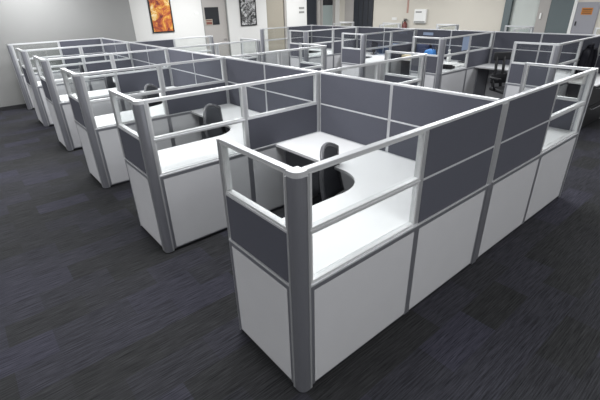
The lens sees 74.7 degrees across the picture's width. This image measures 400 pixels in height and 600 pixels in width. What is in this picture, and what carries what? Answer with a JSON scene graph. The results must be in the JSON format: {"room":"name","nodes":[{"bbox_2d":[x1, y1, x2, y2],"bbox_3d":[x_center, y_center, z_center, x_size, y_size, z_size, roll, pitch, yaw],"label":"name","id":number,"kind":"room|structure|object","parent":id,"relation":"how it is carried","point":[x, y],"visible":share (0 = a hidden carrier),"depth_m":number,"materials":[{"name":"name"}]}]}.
{"room":"open-plan office","nodes":[
{"label":"open-plan office","id":0,"kind":"room"},
{"bbox_2d":[0,0,136,106],"bbox_3d":[-7.771,-3.031,7.659,8.720,2.850,0.980,-22,33,-34],"label":"wall","id":1,"kind":"structure","parent":0,"point":[21,21],"depth_m":8.69,"materials":[{"name":"grey paint"}]},
{"bbox_2d":[0,104,26,110],"bbox_3d":[-7.422,-1.631,7.936,8.710,0.085,0.012,-22,33,-34],"label":"baseboard","id":2,"kind":"structure","parent":1,"relation":"attached to","point":[19,106],"depth_m":8.71,"materials":[{"name":"black"}]},
{"bbox_2d":[129,0,339,59],"bbox_3d":[-1.552,-5.750,12.707,8.180,2.850,0.200,-22,33,-34],"label":"wall","id":3,"kind":"structure","parent":0,"point":[186,23],"depth_m":11.66,"materials":[{"name":"white paint"}]},
{"bbox_2d":[147,0,174,32],"bbox_3d":[-3.806,-5.130,10.737,0.620,1.010,0.035,-22,33,-34],"label":"framed painting","id":4,"kind":"object","parent":3,"relation":"attached to","point":[160,11],"visible":1,"depth_m":10.77,"materials":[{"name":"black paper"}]},
{"bbox_2d":[201,0,231,55],"bbox_3d":[-2.558,-5.055,12.050,0.850,2.250,0.115,-22,33,-34],"label":"door","id":5,"kind":"structure","parent":3,"relation":"in","point":[214,12],"depth_m":11.92,"materials":[{"name":"white wood"}]},
{"bbox_2d":[239,0,256,25],"bbox_3d":[-1.636,-6.022,12.329,0.590,1.000,0.035,-22,33,-34],"label":"framed painting","id":6,"kind":"object","parent":3,"relation":"attached to","point":[248,16],"visible":1,"depth_m":12.38,"materials":[{"name":"black paper"}]},
{"bbox_2d":[266,0,286,50],"bbox_3d":[-0.802,-5.762,13.356,0.830,2.250,0.100,-22,33,-34],"label":"door","id":7,"kind":"structure","parent":3,"relation":"in","point":[276,9],"depth_m":13.29,"materials":[{"name":"beige paint"}]},
{"bbox_2d":[307,0,316,24],"bbox_3d":[0.388,-6.267,14.292,0.560,2.250,0.040,-22,33,-34],"label":"door","id":8,"kind":"structure","parent":3,"relation":"in","point":[311,4],"depth_m":14.09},
{"bbox_2d":[317,0,335,25],"bbox_3d":[0.967,-6.470,14.662,0.870,2.250,0.100,-22,33,-34],"label":"door","id":9,"kind":"structure","parent":3,"relation":"in","point":[325,8],"depth_m":14.45,"materials":[{"name":"grey"}]},
{"bbox_2d":[0,108,599,399],"bbox_3d":[0.095,-0.549,5.586,16.900,0.100,15.600,-22,33,-34],"label":"floor","id":10,"kind":"structure","parent":0,"point":[92,307],"depth_m":2.80,"materials":[{"name":"carpet"}]},
{"bbox_2d":[6,44,31,109],"bbox_3d":[-5.966,-2.594,8.358,0.076,1.351,0.076,-22,33,-34],"label":"post","id":11,"kind":"object","parent":10,"relation":"on","point":[9,47],"visible":1,"depth_m":8.32,"materials":[{"name":"grey metal"}]},
{"bbox_2d":[15,48,42,123],"bbox_3d":[-4.989,-2.088,7.303,0.060,1.350,0.586,-22,33,-34],"label":"panel","id":12,"kind":"object","parent":10,"relation":"on","point":[17,49],"visible":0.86,"depth_m":7.30,"materials":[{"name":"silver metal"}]},
{"bbox_2d":[20,50,48,126],"bbox_3d":[-4.773,-1.979,7.075,0.076,1.351,0.076,-22,33,-34],"label":"post","id":13,"kind":"object","parent":10,"relation":"on","point":[22,52],"visible":1,"depth_m":7.04,"materials":[{"name":"grey metal"}]},
{"bbox_2d":[11,41,68,108],"bbox_3d":[-5.599,-2.738,8.626,0.876,1.350,0.060,-22,33,-34],"label":"panel","id":14,"kind":"object","parent":10,"relation":"on","point":[57,74],"visible":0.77,"depth_m":8.53,"materials":[{"name":"silver metal"}]},
{"bbox_2d":[33,56,65,146],"bbox_3d":[-3.795,-1.473,6.020,0.060,1.350,0.586,-22,33,-34],"label":"panel","id":15,"kind":"object","parent":10,"relation":"on","point":[36,58],"visible":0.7,"depth_m":6.01,"materials":[{"name":"silver metal"}]},
{"bbox_2d":[40,59,72,150],"bbox_3d":[-3.579,-1.365,5.792,0.076,1.351,0.076,-22,33,-34],"label":"post","id":16,"kind":"object","parent":10,"relation":"on","point":[43,62],"visible":1,"depth_m":5.75,"materials":[{"name":"grey metal"}]},
{"bbox_2d":[25,46,91,125],"bbox_3d":[-4.406,-2.124,7.343,0.876,1.350,0.060,-22,33,-34],"label":"panel","id":17,"kind":"object","parent":10,"relation":"on","point":[61,88],"visible":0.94,"depth_m":7.26,"materials":[{"name":"silver metal"}]},
{"bbox_2d":[60,68,101,184],"bbox_3d":[-2.601,-0.859,4.737,0.060,1.350,0.586,-22,33,-34],"label":"panel","id":18,"kind":"object","parent":10,"relation":"on","point":[73,100],"visible":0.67,"depth_m":4.73,"materials":[{"name":"silver metal"}]},
{"bbox_2d":[58,38,105,77],"bbox_3d":[-4.928,-3.007,9.121,0.876,1.350,0.060,-22,33,-34],"label":"panel","id":19,"kind":"object","parent":10,"relation":"on","point":[68,52],"visible":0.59,"depth_m":8.90,"materials":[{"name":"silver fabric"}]},
{"bbox_2d":[46,53,123,149],"bbox_3d":[-3.212,-1.509,6.060,0.876,1.350,0.060,-22,33,-34],"label":"panel","id":20,"kind":"object","parent":10,"relation":"on","point":[102,108],"visible":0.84,"depth_m":6.01,"materials":[{"name":"silver metal"}]},
{"bbox_2d":[60,77,116,100],"bbox_3d":[-3.464,-1.678,7.088,1.750,0.737,1.788,-22,33,-34],"label":"desk","id":21,"kind":"object","parent":10,"relation":"on","point":[104,91],"visible":0.15,"depth_m":6.35,"materials":[{"name":"white laminate"}]},
{"bbox_2d":[72,73,109,188],"bbox_3d":[-2.386,-0.750,4.509,0.076,1.351,0.076,-22,33,-34],"label":"post","id":22,"kind":"object","parent":10,"relation":"on","point":[77,80],"visible":1,"depth_m":4.46,"materials":[{"name":"grey metal"}]},
{"bbox_2d":[80,42,133,90],"bbox_3d":[-3.735,-2.392,7.838,0.876,1.350,0.060,-22,33,-34],"label":"panel","id":23,"kind":"object","parent":10,"relation":"on","point":[95,83],"visible":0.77,"depth_m":7.65,"materials":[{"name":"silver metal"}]},
{"bbox_2d":[103,73,114,88],"bbox_3d":[-3.117,-1.842,7.123,0.652,0.981,0.640,-6,27,-8],"label":"chair","id":24,"kind":"object","parent":10,"relation":"on","point":[109,83],"visible":0.15,"depth_m":7.01,"materials":[{"name":"grey fabric"}]},
{"bbox_2d":[102,38,117,59],"bbox_3d":[-4.257,-2.993,9.057,0.060,1.350,0.896,-22,33,-34],"label":"panel","id":25,"kind":"object","parent":10,"relation":"on","point":[107,48],"visible":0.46,"depth_m":8.82,"materials":[{"name":"grey fabric"}]},
{"bbox_2d":[114,40,128,58],"bbox_3d":[-3.681,-2.697,8.438,0.060,1.350,0.896,-22,33,-34],"label":"panel","id":26,"kind":"object","parent":10,"relation":"on","point":[119,47],"visible":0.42,"depth_m":8.24,"materials":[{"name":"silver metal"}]},
{"bbox_2d":[80,64,173,186],"bbox_3d":[-2.018,-0.895,4.777,0.876,1.350,0.060,-22,33,-34],"label":"panel","id":27,"kind":"object","parent":10,"relation":"on","point":[107,135],"visible":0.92,"depth_m":4.72,"materials":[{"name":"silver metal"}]},
{"bbox_2d":[95,86,173,125],"bbox_3d":[-2.271,-1.063,5.805,1.750,0.737,1.788,-22,33,-34],"label":"desk","id":28,"kind":"object","parent":10,"relation":"on","point":[106,119],"visible":0.23,"depth_m":5.01,"materials":[{"name":"white laminate"}]},
{"bbox_2d":[108,89,161,246],"bbox_3d":[-1.408,-0.244,3.454,0.060,1.350,0.586,-22,33,-34],"label":"panel","id":29,"kind":"object","parent":10,"relation":"on","point":[129,139],"visible":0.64,"depth_m":3.44,"materials":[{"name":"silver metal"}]},
{"bbox_2d":[129,42,149,69],"bbox_3d":[-3.063,-2.379,7.774,0.060,1.350,0.896,-22,33,-34],"label":"panel","id":30,"kind":"object","parent":10,"relation":"on","point":[140,58],"visible":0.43,"depth_m":7.55,"materials":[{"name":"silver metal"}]},
{"bbox_2d":[111,48,171,110],"bbox_3d":[-2.541,-1.778,6.555,0.876,1.350,0.060,-22,33,-34],"label":"panel","id":31,"kind":"object","parent":10,"relation":"on","point":[129,82],"visible":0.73,"depth_m":6.38,"materials":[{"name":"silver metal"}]},
{"bbox_2d":[131,99,174,252],"bbox_3d":[-1.192,-0.136,3.226,0.076,1.351,0.076,-22,33,-34],"label":"post","id":32,"kind":"object","parent":10,"relation":"on","point":[138,106],"visible":1,"depth_m":3.16,"materials":[{"name":"grey metal"}]},
{"bbox_2d":[144,84,161,106],"bbox_3d":[-1.881,-1.217,5.817,0.652,0.981,0.640,1,27,5],"label":"chair","id":33,"kind":"object","parent":10,"relation":"on","point":[148,87],"visible":0.14,"depth_m":5.73,"materials":[{"name":"grey fabric"}]},
{"bbox_2d":[134,39,174,47],"bbox_3d":[-3.009,-2.683,8.374,0.876,1.350,0.060,-22,33,-34],"label":"panel","id":34,"kind":"object","parent":10,"relation":"on","point":[168,43],"visible":0.16,"depth_m":8.17,"materials":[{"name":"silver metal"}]},
{"bbox_2d":[146,45,166,68],"bbox_3d":[-2.487,-2.082,7.155,0.060,1.350,0.896,-22,33,-34],"label":"panel","id":35,"kind":"object","parent":10,"relation":"on","point":[155,57],"visible":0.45,"depth_m":6.95,"materials":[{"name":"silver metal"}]},
{"bbox_2d":[168,48,195,86],"bbox_3d":[-1.869,-1.764,6.491,0.060,1.350,0.896,-22,33,-34],"label":"panel","id":36,"kind":"object","parent":10,"relation":"on","point":[182,74],"visible":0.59,"depth_m":6.29,"materials":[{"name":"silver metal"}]},
{"bbox_2d":[173,36,212,53],"bbox_3d":[-2.338,-2.951,8.870,0.876,1.350,0.060,-22,33,-34],"label":"panel","id":37,"kind":"object","parent":10,"relation":"on","point":[174,39],"visible":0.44,"depth_m":8.71,"materials":[{"name":"silver metal"}]},
{"bbox_2d":[159,57,228,146],"bbox_3d":[-1.348,-1.163,5.272,0.876,1.350,0.060,-22,33,-34],"label":"panel","id":38,"kind":"object","parent":10,"relation":"on","point":[179,110],"visible":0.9,"depth_m":5.15,"materials":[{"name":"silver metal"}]},
{"bbox_2d":[144,84,253,250],"bbox_3d":[-0.825,-0.280,3.494,0.876,1.350,0.060,-22,33,-34],"label":"panel","id":39,"kind":"object","parent":10,"relation":"on","point":[193,193],"visible":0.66,"depth_m":3.49,"materials":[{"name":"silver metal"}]},
{"bbox_2d":[158,104,257,171],"bbox_3d":[-1.077,-0.449,4.522,1.750,0.737,1.788,-22,33,-34],"label":"desk","id":40,"kind":"object","parent":10,"relation":"on","point":[189,153],"visible":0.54,"depth_m":3.84,"materials":[{"name":"white laminate"}]},
{"bbox_2d":[192,52,224,83],"bbox_3d":[-1.294,-1.468,5.872,0.060,1.350,0.896,-22,33,-34],"label":"panel","id":41,"kind":"object","parent":10,"relation":"on","point":[205,71],"visible":0.31,"depth_m":5.67,"materials":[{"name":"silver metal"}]},
{"bbox_2d":[203,103,226,138],"bbox_3d":[-0.733,-0.608,4.547,0.652,0.981,0.640,6,28,14],"label":"chair","id":42,"kind":"object","parent":10,"relation":"on","point":[212,113],"visible":0.3,"depth_m":4.51,"materials":[{"name":"grey fabric"}]},
{"bbox_2d":[217,40,258,61],"bbox_3d":[-1.145,-2.337,7.587,0.876,1.350,0.060,-22,33,-34],"label":"panel","id":43,"kind":"object","parent":10,"relation":"on","point":[256,41],"visible":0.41,"depth_m":7.45,"materials":[{"name":"silver metal"}]},
{"bbox_2d":[225,57,266,112],"bbox_3d":[-0.676,-1.149,5.208,0.060,1.350,0.896,-22,33,-34],"label":"panel","id":44,"kind":"object","parent":10,"relation":"on","point":[239,71],"visible":0.52,"depth_m":4.97,"materials":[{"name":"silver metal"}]},
{"bbox_2d":[227,50,280,64],"bbox_3d":[-0.622,-1.454,5.808,0.876,1.350,0.060,-22,33,-34],"label":"panel","id":45,"kind":"object","parent":10,"relation":"on","point":[277,51],"visible":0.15,"depth_m":5.57,"materials":[{"name":"silver metal"}]},
{"bbox_2d":[216,137,293,383],"bbox_3d":[-0.214,0.370,2.171,0.060,1.350,0.586,-22,33,-34],"label":"panel","id":46,"kind":"object","parent":10,"relation":"on","point":[257,236],"visible":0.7,"depth_m":2.14,"materials":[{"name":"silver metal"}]},
{"bbox_2d":[260,28,265,62],"bbox_3d":[-1.036,-4.099,11.070,0.076,1.351,0.076,-22,33,-34],"label":"post","id":47,"kind":"object","parent":10,"relation":"on","point":[261,29],"visible":0.5,"depth_m":10.92,"materials":[{"name":"grey metal"}]},
{"bbox_2d":[263,27,289,65],"bbox_3d":[-0.669,-4.243,11.338,0.876,1.350,0.060,-22,33,-34],"label":"panel","id":48,"kind":"object","parent":10,"relation":"on","point":[271,58],"visible":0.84,"depth_m":11.32,"materials":[{"name":"silver metal"}]},
{"bbox_2d":[242,72,317,211],"bbox_3d":[-0.154,-0.549,3.989,0.876,1.350,0.060,-22,33,-34],"label":"panel","id":49,"kind":"object","parent":10,"relation":"on","point":[265,130],"visible":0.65,"depth_m":3.90,"materials":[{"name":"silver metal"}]},
{"bbox_2d":[264,63,316,111],"bbox_3d":[-0.100,-0.853,4.589,0.060,1.350,0.896,-22,33,-34],"label":"panel","id":50,"kind":"object","parent":10,"relation":"on","point":[296,91],"visible":0.34,"depth_m":4.39,"materials":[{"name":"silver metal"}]},
{"bbox_2d":[289,30,303,67],"bbox_3d":[-0.058,-3.592,10.015,0.060,1.350,0.586,-22,33,-34],"label":"panel","id":51,"kind":"object","parent":10,"relation":"on","point":[294,55],"visible":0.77,"depth_m":9.99,"materials":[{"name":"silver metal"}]},
{"bbox_2d":[284,166,312,392],"bbox_3d":[0.002,0.479,1.943,0.076,1.351,0.076,-22,33,-34],"label":"post","id":52,"kind":"object","parent":10,"relation":"on","point":[296,179],"visible":1,"depth_m":1.85,"materials":[{"name":"grey metal"}]},
{"bbox_2d":[288,25,310,57],"bbox_3d":[0.002,-4.512,11.833,0.876,1.350,0.060,-22,33,-34],"label":"panel","id":53,"kind":"object","parent":10,"relation":"on","point":[296,37],"visible":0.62,"depth_m":11.60,"materials":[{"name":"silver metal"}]},
{"bbox_2d":[280,45,323,69],"bbox_3d":[0.049,-1.722,6.303,0.876,1.350,0.060,-22,33,-34],"label":"panel","id":54,"kind":"object","parent":10,"relation":"on","point":[321,66],"visible":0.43,"depth_m":6.18,"materials":[{"name":"silver metal"}]},
{"bbox_2d":[299,43,320,70],"bbox_3d":[0.201,-1.980,6.806,0.060,1.350,0.586,-22,33,-34],"label":"panel","id":55,"kind":"object","parent":10,"relation":"on","point":[302,64],"visible":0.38,"depth_m":6.68,"materials":[{"name":"silver metal"}]},
{"bbox_2d":[316,71,321,192],"bbox_3d":[0.209,-0.694,4.257,0.066,1.350,0.060,-22,33,-34],"label":"post","id":56,"kind":"object","parent":10,"relation":"on","point":[316,71],"visible":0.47,"depth_m":4.07,"materials":[{"name":"grey metal"}]},
{"bbox_2d":[308,29,333,72],"bbox_3d":[0.525,-3.629,10.055,0.876,1.350,0.060,-22,33,-34],"label":"panel","id":57,"kind":"object","parent":10,"relation":"on","point":[314,59],"visible":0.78,"depth_m":10.00,"materials":[{"name":"silver metal"}]},
{"bbox_2d":[312,25,332,52],"bbox_3d":[0.674,-4.498,11.769,0.060,1.350,0.896,-22,33,-34],"label":"panel","id":58,"kind":"object","parent":10,"relation":"on","point":[326,35],"visible":0.37,"depth_m":11.55,"materials":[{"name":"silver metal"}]},
{"bbox_2d":[319,142,345,200],"bbox_3d":[0.482,0.041,3.195,0.652,0.981,0.640,9,29,20],"label":"chair","id":59,"kind":"object","parent":10,"relation":"on","point":[330,179],"visible":0.33,"depth_m":3.21,"materials":[{"name":"black fabric"}]},
{"bbox_2d":[333,27,356,73],"bbox_3d":[1.195,-3.897,10.550,0.876,1.350,0.060,-22,33,-34],"label":"panel","id":60,"kind":"object","parent":10,"relation":"on","point":[352,43],"visible":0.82,"depth_m":10.41,"materials":[{"name":"silver metal"}]},
{"bbox_2d":[333,26,356,40],"bbox_3d":[1.249,-4.202,11.150,0.060,1.350,0.896,-22,33,-34],"label":"panel","id":61,"kind":"object","parent":10,"relation":"on","point":[337,33],"visible":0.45,"depth_m":10.91,"materials":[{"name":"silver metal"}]},
{"bbox_2d":[276,132,414,273],"bbox_3d":[0.117,0.166,3.239,1.750,0.737,1.788,-22,33,-34],"label":"desk","id":62,"kind":"object","parent":10,"relation":"on","point":[374,172],"visible":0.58,"depth_m":2.77,"materials":[{"name":"white laminate"}]},
{"bbox_2d":[321,61,379,79],"bbox_3d":[0.572,-0.839,4.525,0.876,1.350,0.060,-22,33,-34],"label":"panel","id":63,"kind":"object","parent":10,"relation":"on","point":[376,63],"visible":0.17,"depth_m":4.30,"materials":[{"name":"silver metal"}]},
{"bbox_2d":[341,33,361,76],"bbox_3d":[1.135,-2.978,8.732,0.060,1.350,0.586,-22,33,-34],"label":"panel","id":64,"kind":"object","parent":10,"relation":"on","point":[349,56],"visible":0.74,"depth_m":8.65,"materials":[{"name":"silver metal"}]},
{"bbox_2d":[319,71,394,195],"bbox_3d":[0.518,-0.535,3.925,0.060,1.350,0.896,-22,33,-34],"label":"panel","id":65,"kind":"object","parent":10,"relation":"on","point":[354,109],"visible":0.64,"depth_m":3.72,"materials":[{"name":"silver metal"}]},
{"bbox_2d":[359,34,365,77],"bbox_3d":[1.351,-2.869,8.504,0.076,1.351,0.076,-22,33,-34],"label":"post","id":66,"kind":"object","parent":10,"relation":"on","point":[363,36],"visible":0.56,"depth_m":8.36,"materials":[{"name":"grey metal"}]},
{"bbox_2d":[301,126,427,384],"bbox_3d":[0.369,0.334,2.211,0.876,1.350,0.060,-22,33,-34],"label":"panel","id":67,"kind":"object","parent":10,"relation":"on","point":[360,295],"visible":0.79,"depth_m":2.22,"materials":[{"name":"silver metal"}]},
{"bbox_2d":[357,27,384,57],"bbox_3d":[1.867,-3.883,10.486,0.060,1.350,0.896,-22,33,-34],"label":"panel","id":68,"kind":"object","parent":10,"relation":"on","point":[379,38],"visible":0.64,"depth_m":10.23,"materials":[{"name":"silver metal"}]},
{"bbox_2d":[365,52,384,62],"bbox_3d":[1.466,-3.183,9.800,1.750,0.737,1.788,-22,33,-34],"label":"desk","id":69,"kind":"object","parent":10,"relation":"on","point":[380,56],"visible":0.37,"depth_m":9.44,"materials":[{"name":"white laminate"}]},
{"bbox_2d":[364,31,391,80],"bbox_3d":[1.718,-3.014,8.772,0.876,1.350,0.060,-22,33,-34],"label":"panel","id":70,"kind":"object","parent":10,"relation":"on","point":[369,70],"visible":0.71,"depth_m":8.70,"materials":[{"name":"silver metal"}]},
{"bbox_2d":[383,27,415,53],"bbox_3d":[2.443,-3.587,9.867,0.060,1.350,0.896,-22,33,-34],"label":"panel","id":71,"kind":"object","parent":10,"relation":"on","point":[400,37],"visible":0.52,"depth_m":9.64,"materials":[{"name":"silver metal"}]},
{"bbox_2d":[378,54,424,85],"bbox_3d":[1.242,-1.108,5.021,0.876,1.350,0.060,-22,33,-34],"label":"panel","id":72,"kind":"object","parent":10,"relation":"on","point":[419,79],"visible":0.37,"depth_m":4.92,"materials":[{"name":"silver metal"}]},
{"bbox_2d":[383,50,421,85],"bbox_3d":[1.395,-1.366,5.523,0.060,1.350,0.586,-22,33,-34],"label":"panel","id":73,"kind":"object","parent":10,"relation":"on","point":[391,77],"visible":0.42,"depth_m":5.38,"materials":[{"name":"silver metal"}]},
{"bbox_2d":[390,29,415,73],"bbox_3d":[2.389,-3.283,9.267,0.876,1.350,0.060,-22,33,-34],"label":"panel","id":74,"kind":"object","parent":10,"relation":"on","point":[395,67],"visible":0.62,"depth_m":9.12,"materials":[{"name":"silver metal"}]},
{"bbox_2d":[409,36,440,87],"bbox_3d":[2.329,-2.363,7.449,0.060,1.350,0.586,-22,33,-34],"label":"panel","id":75,"kind":"object","parent":10,"relation":"on","point":[431,66],"visible":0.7,"depth_m":7.32,"materials":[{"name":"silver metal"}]},
{"bbox_2d":[401,59,463,74],"bbox_3d":[2.660,-2.568,8.517,1.750,0.737,1.788,-22,33,-34],"label":"desk","id":76,"kind":"object","parent":10,"relation":"on","point":[405,65],"visible":0.02,"depth_m":9.29,"materials":[{"name":"white laminate"}]},
{"bbox_2d":[415,29,451,58],"bbox_3d":[3.061,-3.269,9.203,0.060,1.350,0.896,-22,33,-34],"label":"panel","id":77,"kind":"object","parent":10,"relation":"on","point":[441,33],"visible":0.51,"depth_m":8.95,"materials":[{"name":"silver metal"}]},
{"bbox_2d":[434,38,445,88],"bbox_3d":[2.545,-2.255,7.221,0.076,1.351,0.076,-22,33,-34],"label":"post","id":78,"kind":"object","parent":10,"relation":"on","point":[442,45],"visible":0.55,"depth_m":7.09,"materials":[{"name":"grey metal"}]},
{"bbox_2d":[386,83,499,161],"bbox_3d":[1.093,-0.239,3.306,0.060,1.350,0.896,-22,33,-34],"label":"panel","id":79,"kind":"object","parent":10,"relation":"on","point":[412,107],"visible":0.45,"depth_m":3.18,"materials":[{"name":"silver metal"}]},
{"bbox_2d":[404,100,503,314],"bbox_3d":[1.039,0.066,2.706,0.876,1.350,0.060,-22,33,-34],"label":"panel","id":80,"kind":"object","parent":10,"relation":"on","point":[460,147],"visible":0.77,"depth_m":2.61,"materials":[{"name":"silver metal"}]},
{"bbox_2d":[440,34,471,92],"bbox_3d":[2.912,-2.400,7.489,0.876,1.350,0.060,-22,33,-34],"label":"panel","id":81,"kind":"object","parent":10,"relation":"on","point":[451,80],"visible":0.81,"depth_m":7.50,"materials":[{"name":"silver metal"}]},
{"bbox_2d":[449,30,490,60],"bbox_3d":[3.636,-2.973,8.585,0.060,1.350,0.896,-22,33,-34],"label":"panel","id":82,"kind":"object","parent":10,"relation":"on","point":[483,40],"visible":0.25,"depth_m":8.40,"materials":[{"name":"grey fabric"}]},
{"bbox_2d":[463,31,493,93],"bbox_3d":[3.583,-2.668,7.984,0.876,1.350,0.060,-22,33,-34],"label":"panel","id":83,"kind":"object","parent":10,"relation":"on","point":[476,57],"visible":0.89,"depth_m":7.89,"materials":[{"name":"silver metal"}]},
{"bbox_2d":[471,99,508,263],"bbox_3d":[1.402,-0.080,2.974,0.066,1.350,0.060,-22,33,-34],"label":"post","id":84,"kind":"object","parent":10,"relation":"on","point":[505,106],"visible":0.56,"depth_m":2.89,"materials":[{"name":"grey metal"}]},
{"bbox_2d":[489,51,515,93],"bbox_3d":[3.734,-2.047,7.034,0.647,1.090,0.642,-6,27,-8],"label":"office chair","id":85,"kind":"object","parent":10,"relation":"on","point":[500,78],"visible":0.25,"depth_m":7.08,"materials":[{"name":"black plastic"}]},
{"bbox_2d":[484,31,542,99],"bbox_3d":[4.254,-2.654,7.920,0.060,1.350,0.896,-22,33,-34],"label":"panel","id":86,"kind":"object","parent":10,"relation":"on","point":[503,41],"visible":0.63,"depth_m":7.75,"materials":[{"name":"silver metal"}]},
{"bbox_2d":[476,81,558,259],"bbox_3d":[1.765,-0.225,3.242,0.876,1.350,0.060,-22,33,-34],"label":"panel","id":87,"kind":"object","parent":10,"relation":"on","point":[528,114],"visible":0.83,"depth_m":3.16,"materials":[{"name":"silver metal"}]},
{"bbox_2d":[473,63,571,95],"bbox_3d":[3.853,-1.954,7.234,1.750,0.737,1.788,-22,33,-34],"label":"desk","id":88,"kind":"object","parent":10,"relation":"on","point":[482,70],"visible":0.17,"depth_m":8.01,"materials":[{"name":"white laminate"}]},
{"bbox_2d":[475,63,571,80],"bbox_3d":[3.845,-2.271,7.074,1.750,0.025,1.788,-22,33,-34],"label":"countertop","id":89,"kind":"structure","parent":88,"relation":"on","point":[560,74],"depth_m":7.10,"materials":[{"name":"white laminate"}]},
{"bbox_2d":[502,41,556,98],"bbox_3d":[3.522,-1.749,6.166,0.060,1.350,0.586,-22,33,-34],"label":"panel","id":90,"kind":"object","parent":10,"relation":"on","point":[537,75],"visible":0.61,"depth_m":6.09,"materials":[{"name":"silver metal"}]},
{"bbox_2d":[518,62,588,130],"bbox_3d":[2.588,-0.751,4.240,0.060,1.350,0.586,-22,33,-34],"label":"panel","id":91,"kind":"object","parent":10,"relation":"on","point":[564,122],"visible":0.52,"depth_m":4.00,"materials":[{"name":"silver metal"}]},
{"bbox_2d":[545,43,562,83],"bbox_3d":[3.738,-1.641,5.938,0.076,1.351,0.076,-22,33,-34],"label":"post","id":92,"kind":"object","parent":10,"relation":"on","point":[558,47],"visible":0.41,"depth_m":5.73,"materials":[{"name":"grey metal"}]},
{"bbox_2d":[543,127,570,146],"bbox_3d":[1.510,-0.392,4.268,1.750,0.737,1.788,-22,33,-34],"label":"desk","id":93,"kind":"object","parent":10,"relation":"on","point":[553,134],"visible":0.02,"depth_m":3.90,"materials":[{"name":"white laminate"}]},
{"bbox_2d":[521,69,595,224],"bbox_3d":[2.436,-0.493,3.737,0.876,1.350,0.060,-22,33,-34],"label":"panel","id":94,"kind":"object","parent":10,"relation":"on","point":[555,157],"visible":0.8,"depth_m":3.77,"materials":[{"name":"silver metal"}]},
{"bbox_2d":[536,33,597,70],"bbox_3d":[4.830,-2.358,7.301,0.060,1.350,0.896,-22,33,-34],"label":"panel","id":95,"kind":"object","parent":10,"relation":"on","point":[569,51],"visible":0.3,"depth_m":7.15,"materials":[{"name":"grey fabric"}]},
{"bbox_2d":[557,39,583,95],"bbox_3d":[4.105,-1.785,6.206,0.876,1.350,0.060,-22,33,-34],"label":"panel","id":96,"kind":"object","parent":10,"relation":"on","point":[562,90],"visible":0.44,"depth_m":6.20,"materials":[{"name":"silver metal"}]},
{"bbox_2d":[558,67,598,197],"bbox_3d":[2.799,-0.641,4.009,0.076,1.351,0.076,-22,33,-34],"label":"post","id":97,"kind":"object","parent":10,"relation":"on","point":[597,69],"visible":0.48,"depth_m":3.86,"materials":[{"name":"grey metal"}]},
{"bbox_2d":[565,83,599,127],"bbox_3d":[4.802,-1.647,6.593,0.960,0.680,0.373,-22,33,-34],"label":"drawer pedestal","id":98,"kind":"object","parent":10,"relation":"on","point":[592,113],"visible":0.49,"depth_m":6.35,"materials":[{"name":"black metal"}]},
{"bbox_2d":[568,74,599,85],"bbox_3d":[4.839,-1.663,6.605,1.100,0.737,0.408,-22,33,-34],"label":"desk","id":99,"kind":"object","parent":10,"relation":"on","point":[578,80],"visible":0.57,"depth_m":6.26,"materials":[{"name":"white laminate"}]},
{"bbox_2d":[574,35,599,74],"bbox_3d":[4.776,-2.054,6.701,0.876,1.350,0.060,-22,33,-34],"label":"panel","id":100,"kind":"object","parent":10,"relation":"on","point":[595,39],"visible":0.21,"depth_m":6.34,"materials":[{"name":"grey fabric"}]},
{"bbox_2d":[575,43,597,73],"bbox_3d":[4.703,-2.307,6.404,0.591,0.478,0.105,-22,33,-34],"label":"jacket","id":101,"kind":"object","parent":100,"relation":"hanging from","point":[588,58],"visible":0.7,"depth_m":6.32,"materials":[{"name":"black fabric"}]},
{"bbox_2d":[339,0,599,34],"bbox_3d":[6.517,-4.392,9.574,0.200,2.850,15.400,-22,33,-34],"label":"wall","id":102,"kind":"structure","parent":0,"point":[477,15],"depth_m":11.40,"materials":[{"name":"white paint"}]},
{"bbox_2d":[344,0,353,25],"bbox_3d":[1.814,-6.739,14.482,0.012,2.850,0.460,-22,33,-34],"label":"trim","id":103,"kind":"structure","parent":102,"relation":"attached to","point":[349,4],"depth_m":14.40,"materials":[{"name":"white paint"}]},
{"bbox_2d":[353,0,373,26],"bbox_3d":[2.249,-6.256,14.112,0.059,2.300,0.890,-22,33,-34],"label":"door","id":104,"kind":"structure","parent":102,"relation":"in","point":[363,9],"depth_m":13.89,"materials":[{"name":"black"}]},
{"bbox_2d":[413,9,427,22],"bbox_3d":[3.771,-5.754,12.302,0.084,0.400,0.440,-22,33,-34],"label":"wall dispenser","id":105,"kind":"object","parent":102,"relation":"attached to","point":[420,15],"visible":1,"depth_m":12.26,"materials":[{"name":"white plastic"}]},
{"bbox_2d":[500,0,513,31],"bbox_3d":[5.556,-4.851,10.537,0.200,2.850,0.170,-22,33,-34],"label":"trim","id":106,"kind":"structure","parent":102,"relation":"attached to","point":[508,7],"depth_m":10.42,"materials":[{"name":"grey metal"}]},
{"bbox_2d":[508,0,539,31],"bbox_3d":[5.841,-4.718,10.258,0.040,2.850,0.670,-22,33,-34],"label":"window","id":107,"kind":"structure","parent":102,"relation":"in","point":[524,12],"depth_m":10.21,"materials":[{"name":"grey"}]},
{"bbox_2d":[533,0,551,32],"bbox_3d":[6.140,-4.565,9.937,0.160,2.850,0.260,-22,33,-34],"label":"trim","id":108,"kind":"structure","parent":102,"relation":"attached to","point":[544,6],"depth_m":9.85,"materials":[{"name":"beige paint"}]},
{"bbox_2d":[566,0,578,33],"bbox_3d":[6.573,-4.335,9.458,0.180,2.850,0.070,-22,33,-34],"label":"trim","id":109,"kind":"structure","parent":102,"relation":"attached to","point":[576,1],"depth_m":9.37,"materials":[{"name":"white"}]},
{"bbox_2d":[570,2,599,34],"bbox_3d":[6.693,-3.753,9.454,0.055,1.810,0.465,-22,33,-34],"label":"door","id":110,"kind":"structure","parent":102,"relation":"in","point":[586,14],"depth_m":9.19,"materials":[{"name":"grey metal"}]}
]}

